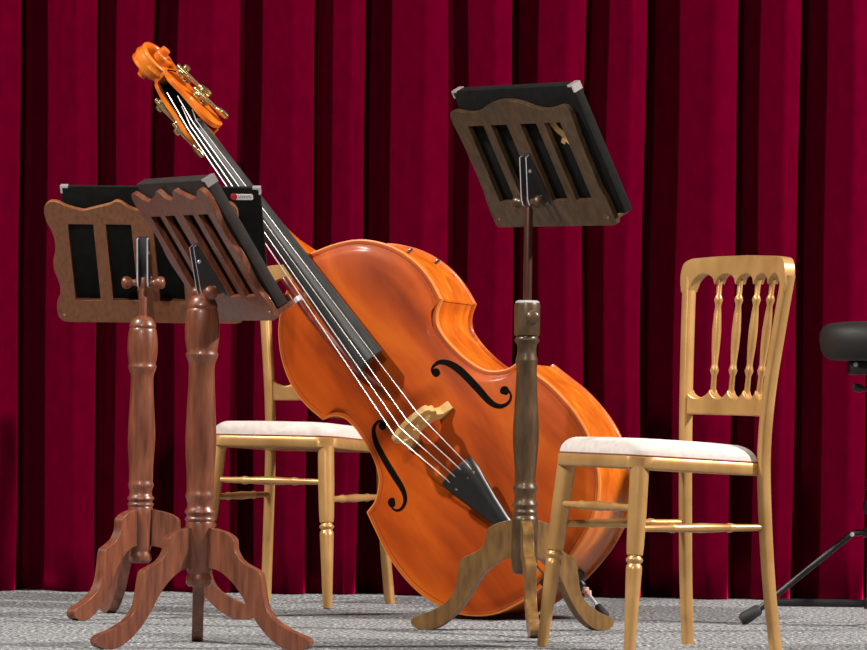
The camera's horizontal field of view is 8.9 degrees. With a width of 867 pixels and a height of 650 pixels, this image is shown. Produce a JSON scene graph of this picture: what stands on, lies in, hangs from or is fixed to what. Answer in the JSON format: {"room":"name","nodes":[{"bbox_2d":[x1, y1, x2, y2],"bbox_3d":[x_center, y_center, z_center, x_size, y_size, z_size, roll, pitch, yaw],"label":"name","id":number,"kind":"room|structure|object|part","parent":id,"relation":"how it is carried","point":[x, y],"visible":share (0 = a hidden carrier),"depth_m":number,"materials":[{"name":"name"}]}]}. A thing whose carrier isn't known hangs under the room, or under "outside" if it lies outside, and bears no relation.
{"room":"concert stage","nodes":[
{"label":"concert stage","id":0,"kind":"room"},
{"bbox_2d":[0,588,866,649],"bbox_3d":[-0.010,0.808,13.397,9.000,0.120,6.200,1,0,0],"label":"floor","id":1,"kind":"structure","parent":0,"point":[30,619],"depth_m":13.92,"materials":[{"name":"grey carpet"}]},
{"bbox_2d":[44,199,252,620],"bbox_3d":[-0.740,0.212,14.262,0.524,1.059,0.439,1,0,-19],"label":"music stand","id":2,"kind":"object","parent":1,"relation":"on","point":[141,527],"visible":0.8,"depth_m":14.18,"materials":[{"name":"brown wood"}]},
{"bbox_3d":[-0.833,0.603,14.081,0.165,0.274,0.207,1,0,0],"label":"leg","id":3,"kind":"part","parent":2,"relation":"part of","materials":[{"name":"brown wood"}]},
{"bbox_3d":[-0.802,0.604,14.340,0.026,0.275,0.250,1,0,-22],"label":"leg","id":4,"kind":"part","parent":2,"relation":"part of","materials":[{"name":"brown wood"}]},
{"bbox_3d":[-0.771,-0.108,14.207,0.042,0.033,0.033,1,0,0],"label":"clamp knob","id":5,"kind":"part","parent":2,"relation":"part of","materials":[{"name":"brown wood"}]},
{"bbox_3d":[-0.737,-0.050,14.200,0.019,0.143,0.019,1,0,0],"label":"rod","id":6,"kind":"part","parent":2,"relation":"part of","materials":[{"name":"brown wood"}]},
{"bbox_3d":[-0.701,-0.107,14.194,0.042,0.033,0.033,1,0,0],"label":"clamp knob","id":7,"kind":"part","parent":2,"relation":"part of","materials":[{"name":"brown wood"}]},
{"bbox_2d":[60,184,266,298],"bbox_3d":[-0.679,-0.194,14.224,0.515,0.319,0.183,1,0,9],"label":"folder","id":8,"kind":"object","parent":2,"relation":"on","point":[248,200],"visible":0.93,"depth_m":14.23,"materials":[{"name":"black leather"}]},
{"bbox_3d":[-0.576,0.606,14.174,0.279,0.275,0.026,1,0,8],"label":"leg","id":9,"kind":"part","parent":2,"relation":"part of","materials":[{"name":"brown wood"}]},
{"bbox_2d":[90,187,313,649],"bbox_3d":[-0.580,0.213,12.832,0.449,1.052,0.513,1,0,-32],"label":"music stand","id":10,"kind":"object","parent":1,"relation":"on","point":[199,548],"visible":1,"depth_m":12.83,"materials":[{"name":"brown wood"}]},
{"bbox_3d":[-0.667,0.600,12.774,0.250,0.275,0.026,1,0,-33],"label":"leg","id":11,"kind":"part","parent":10,"relation":"part of","materials":[{"name":"brown wood"}]},
{"bbox_3d":[-0.541,-0.074,12.893,0.033,0.033,0.041,1,0,-22],"label":"clamp knob","id":12,"kind":"part","parent":10,"relation":"part of","materials":[{"name":"brown wood"}]},
{"bbox_3d":[-0.547,0.602,13.014,0.026,0.275,0.256,1,0,-3],"label":"leg","id":13,"kind":"part","parent":10,"relation":"part of","materials":[{"name":"brown wood"}]},
{"bbox_3d":[-0.514,-0.073,12.828,0.033,0.033,0.041,1,0,-23],"label":"clamp knob","id":14,"kind":"part","parent":10,"relation":"part of","materials":[{"name":"brown wood"}]},
{"bbox_2d":[137,173,286,306],"bbox_3d":[-0.512,-0.191,12.856,0.205,0.300,0.463,1,0,-22],"label":"folder","id":15,"kind":"object","parent":10,"relation":"on","point":[188,184],"visible":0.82,"depth_m":12.68,"materials":[{"name":"black leather"}]},
{"bbox_3d":[-0.394,0.603,12.791,0.261,0.275,0.026,1,0,25],"label":"leg","id":16,"kind":"part","parent":10,"relation":"part of","materials":[{"name":"brown wood"}]},
{"bbox_2d":[204,265,394,608],"bbox_3d":[-0.354,0.290,15.056,0.445,0.919,0.475,1,0,24],"label":"banquet chair","id":17,"kind":"object","parent":1,"relation":"on","point":[270,435],"visible":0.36,"depth_m":14.91,"materials":[{"name":"gold metal"}]},
{"bbox_3d":[-0.594,0.531,14.941,0.084,0.429,0.043,1,0,-30],"label":"leg","id":18,"kind":"part","parent":17,"relation":"part of","materials":[{"name":"gold metal"}]},
{"bbox_3d":[-0.455,0.314,15.287,0.040,0.870,0.085,1,0,-28],"label":"post","id":19,"kind":"part","parent":17,"relation":"part of","materials":[{"name":"gold metal"}]},
{"bbox_3d":[-0.267,-0.124,15.242,0.440,0.087,0.072,1,0,24],"label":"crest rail","id":20,"kind":"part","parent":17,"relation":"part of","materials":[{"name":"beige wood"}]},
{"bbox_3d":[-0.282,0.177,15.215,0.336,0.060,0.054,1,0,24],"label":"rail","id":21,"kind":"part","parent":17,"relation":"part of","materials":[{"name":"beige wood"}]},
{"bbox_2d":[216,421,361,438],"bbox_3d":[-0.368,0.285,15.025,0.366,0.054,0.352,1,0,24],"label":"seat cushion","id":22,"kind":"object","parent":17,"relation":"on","point":[226,429],"depth_m":14.87,"materials":[{"name":"white fabric"}]},
{"bbox_3d":[-0.283,0.534,14.803,0.043,0.429,0.084,1,0,-12],"label":"leg","id":23,"kind":"part","parent":17,"relation":"part of","materials":[{"name":"gold metal"}]},
{"bbox_3d":[-0.116,0.318,15.136,0.085,0.870,0.040,1,0,-14],"label":"post","id":24,"kind":"part","parent":17,"relation":"part of","materials":[{"name":"gold metal"}]},
{"bbox_2d":[132,42,629,616],"bbox_3d":[-0.189,0.003,14.490,1.410,1.494,0.389,1,0,27],"label":"double bass","id":25,"kind":"object","parent":1,"relation":"on","point":[438,438],"visible":0.91,"depth_m":14.37,"materials":[{"name":"brown wood"}]},
{"bbox_2d":[281,276,384,391],"bbox_3d":[-0.261,0.023,14.451,0.311,0.295,0.025,1,0,30],"label":"bow","id":26,"kind":"object","parent":25,"relation":"attached to","point":[297,299],"visible":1,"depth_m":14.47,"materials":[{"name":"brown wood"}]},
{"bbox_3d":[-0.024,0.232,14.366,0.642,1.105,0.038,-45,-21,17],"label":"plate","id":27,"kind":"part","parent":25,"relation":"part of","materials":[{"name":"brown wood"}]},
{"bbox_3d":[0.059,0.243,14.530,0.642,1.105,0.064,-45,-21,17],"label":"plate","id":28,"kind":"part","parent":25,"relation":"part of","materials":[{"name":"brown wood"}]},
{"bbox_2d":[411,98,628,637],"bbox_3d":[0.274,0.100,13.725,0.446,1.303,0.507,1,0,-38],"label":"music stand","id":29,"kind":"object","parent":1,"relation":"on","point":[523,539],"visible":0.98,"depth_m":13.68,"materials":[{"name":"brown wood"}]},
{"bbox_3d":[0.072,0.612,13.742,0.261,0.275,0.026,1,0,20],"label":"leg","id":30,"kind":"part","parent":29,"relation":"part of","materials":[{"name":"brown wood"}]},
{"bbox_3d":[0.212,-0.300,13.720,0.033,0.033,0.041,1,0,-35],"label":"clamp knob","id":31,"kind":"part","parent":29,"relation":"part of","materials":[{"name":"brown metal"}]},
{"bbox_3d":[0.231,-0.171,13.691,0.021,0.286,0.021,1,0,0],"label":"rod","id":32,"kind":"part","parent":29,"relation":"part of","materials":[{"name":"brown"}]},
{"bbox_3d":[0.235,0.614,13.532,0.026,0.275,0.256,1,0,-5],"label":"leg","id":33,"kind":"part","parent":29,"relation":"part of","materials":[{"name":"brown wood"}]},
{"bbox_3d":[0.253,-0.300,13.662,0.033,0.033,0.041,1,0,-35],"label":"clamp knob","id":34,"kind":"part","parent":29,"relation":"part of","materials":[{"name":"brown metal"}]},
{"bbox_2d":[451,80,631,212],"bbox_3d":[0.263,-0.430,13.681,0.187,0.315,0.502,1,0,-35],"label":"folder","id":35,"kind":"object","parent":29,"relation":"on","point":[553,94],"visible":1,"depth_m":13.59,"materials":[{"name":"black leather"}]},
{"bbox_3d":[0.342,0.616,13.785,0.253,0.275,0.026,1,0,-39],"label":"leg","id":36,"kind":"part","parent":29,"relation":"part of","materials":[{"name":"brown wood"}]},
{"bbox_2d":[537,255,794,649],"bbox_3d":[0.549,0.294,12.994,0.475,0.919,0.445,1,0,-30],"label":"banquet chair","id":37,"kind":"object","parent":1,"relation":"on","point":[685,456],"visible":1,"depth_m":12.95,"materials":[{"name":"gold metal"}]},
{"bbox_3d":[0.286,0.535,13.037,0.084,0.429,0.043,1,0,5],"label":"leg","id":38,"kind":"part","parent":37,"relation":"part of","materials":[{"name":"gold metal"}]},
{"bbox_3d":[0.459,0.536,12.744,0.043,0.429,0.084,1,0,24],"label":"leg","id":39,"kind":"part","parent":37,"relation":"part of","materials":[{"name":"gold metal"}]},
{"bbox_2d":[560,437,756,461],"bbox_3d":[0.520,0.288,12.976,0.352,0.054,0.366,1,0,-30],"label":"seat cushion","id":40,"kind":"object","parent":37,"relation":"on","point":[575,449],"depth_m":12.84,"materials":[{"name":"white fabric"}]},
{"bbox_3d":[0.601,0.320,13.240,0.040,0.870,0.085,1,0,8],"label":"post","id":41,"kind":"part","parent":37,"relation":"part of","materials":[{"name":"gold metal"}]},
{"bbox_3d":[0.699,0.181,13.082,0.054,0.060,0.336,1,0,-31],"label":"rail","id":42,"kind":"part","parent":37,"relation":"part of","materials":[{"name":"beige wood"}]},
{"bbox_3d":[0.727,-0.120,13.097,0.072,0.087,0.440,1,0,-31],"label":"crest rail","id":43,"kind":"part","parent":37,"relation":"part of","materials":[{"name":"beige wood"}]},
{"bbox_3d":[0.789,0.321,12.920,0.085,0.870,0.040,1,0,21],"label":"post","id":44,"kind":"part","parent":37,"relation":"part of","materials":[{"name":"gold metal"}]},
{"bbox_2d":[738,321,866,623],"bbox_3d":[1.039,0.376,14.196,0.522,0.773,0.593,1,0,0],"label":"stool","id":45,"kind":"object","parent":1,"relation":"on","point":[841,341],"visible":0.97,"depth_m":14.18,"materials":[{"name":"black metal"}]},
{"bbox_3d":[0.950,0.627,14.201,0.282,0.222,0.014,1,0,1],"label":"leg","id":46,"kind":"part","parent":45,"relation":"part of","materials":[{"name":"black metal"}]},
{"bbox_3d":[1.122,0.041,14.200,0.286,0.102,0.286,1,0,0],"label":"seat","id":47,"kind":"part","parent":45,"relation":"part of","materials":[{"name":"black leather"}]},
{"bbox_3d":[1.084,0.159,14.200,0.045,0.023,0.022,1,0,0],"label":"height lever","id":48,"kind":"part","parent":45,"relation":"part of","materials":[{"name":"black"}]},
{"bbox_3d":[1.111,0.459,14.155,0.056,0.056,0.047,1,0,0],"label":"clamp knob","id":49,"kind":"part","parent":45,"relation":"part of","materials":[{"name":"black"}]},
{"bbox_2d":[0,0,866,599],"bbox_3d":[0.023,-0.946,15.687,6.693,3.400,0.186,1,0,0],"label":"stage curtain","id":50,"kind":"object","parent":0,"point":[726,127],"visible":0.58,"depth_m":15.65,"materials":[{"name":"fabric"}]}
]}

